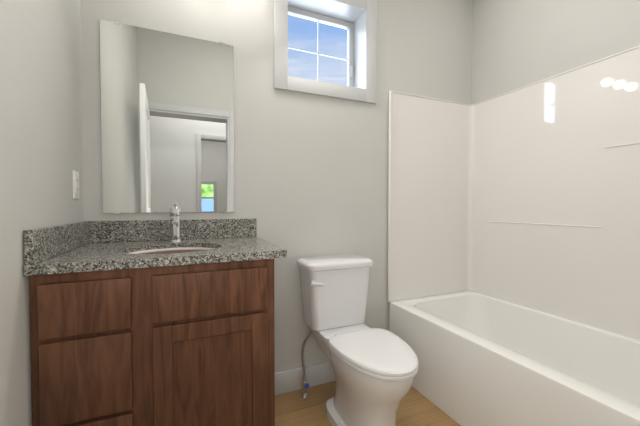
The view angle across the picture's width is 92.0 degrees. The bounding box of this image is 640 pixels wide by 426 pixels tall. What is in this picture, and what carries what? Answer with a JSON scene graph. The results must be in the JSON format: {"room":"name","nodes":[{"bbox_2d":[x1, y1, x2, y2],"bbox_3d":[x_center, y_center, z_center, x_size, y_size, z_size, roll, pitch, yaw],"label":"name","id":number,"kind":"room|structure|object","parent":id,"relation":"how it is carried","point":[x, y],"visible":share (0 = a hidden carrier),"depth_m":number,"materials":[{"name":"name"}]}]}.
{"room":"bathroom","nodes":[
{"label":"bathroom","id":0,"kind":"room"},
{"bbox_2d":[0,0,83,425],"bbox_3d":[-0.763,-0.358,0.449,0.180,2.860,1.980,-1,1,-23],"label":"wall","id":1,"kind":"structure","parent":0,"point":[41,144],"depth_m":0.92,"materials":[{"name":"beige paint"}]},
{"bbox_2d":[72,170,79,198],"bbox_3d":[-1.021,-0.118,1.296,0.009,0.116,0.070,-1,1,-23],"label":"electrical outlet plate","id":2,"kind":"object","parent":1,"relation":"attached to","point":[75,179],"visible":0.98,"depth_m":1.28,"materials":[{"name":"white plastic"}]},
{"bbox_2d":[80,0,472,372],"bbox_3d":[0.002,-0.393,1.952,2.772,2.860,0.180,-1,1,-23],"label":"wall","id":3,"kind":"structure","parent":0,"point":[310,175],"depth_m":1.81,"materials":[{"name":"beige paint"}]},
{"bbox_2d":[99,19,234,213],"bbox_3d":[-0.731,-0.443,1.533,0.592,0.890,0.008,-1,1,-23],"label":"mirror","id":4,"kind":"object","parent":3,"relation":"attached to","point":[167,120],"visible":1,"depth_m":1.52,"materials":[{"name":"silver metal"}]},
{"bbox_2d":[275,361,335,395],"bbox_3d":[0.053,0.976,1.899,0.873,0.125,0.013,-1,1,-23],"label":"baseboard","id":5,"kind":"structure","parent":3,"relation":"attached to","point":[287,381],"depth_m":1.81,"materials":[{"name":"grey paint"}]},
{"bbox_2d":[274,0,376,103],"bbox_3d":[0.017,-1.029,1.934,0.671,0.652,0.195,-1,1,-23],"label":"window","id":6,"kind":"structure","parent":3,"relation":"in","point":[357,19],"depth_m":1.95,"materials":[{"name":"grey paint"}]},
{"bbox_2d":[275,381,460,425],"bbox_3d":[0.821,1.106,0.053,4.792,0.050,4.380,-1,1,-23],"label":"floor","id":7,"kind":"structure","parent":0,"point":[415,408],"depth_m":1.64,"materials":[{"name":"brown wood"}]},
{"bbox_2d":[23,201,286,425],"bbox_3d":[-0.597,0.501,1.301,0.776,1.102,0.577,-1,1,-23],"label":"bathroom vanity","id":8,"kind":"object","parent":7,"relation":"on","point":[171,322],"visible":1,"depth_m":1.04,"materials":[{"name":"brown wood"}]},
{"bbox_2d":[297,254,417,425],"bbox_3d":[0.187,0.655,1.529,0.400,0.784,0.748,-1,1,-23],"label":"toilet","id":9,"kind":"object","parent":7,"relation":"on","point":[375,370],"visible":0.98,"depth_m":1.48,"materials":[{"name":"white ceramic"}]},
{"bbox_2d":[388,45,639,425],"bbox_3d":[1.094,0.129,1.506,0.758,1.838,1.515,-1,1,-23],"label":"bathtub","id":10,"kind":"object","parent":7,"relation":"on","point":[515,213],"visible":0.96,"depth_m":1.78,"materials":[{"name":"white plastic"}]},
{"bbox_2d":[472,0,639,103],"bbox_3d":[1.619,-0.382,1.472,0.180,2.860,1.980,-1,1,-23],"label":"wall","id":11,"kind":"structure","parent":0,"point":[516,44],"depth_m":1.85,"materials":[{"name":"beige paint"}]}
]}

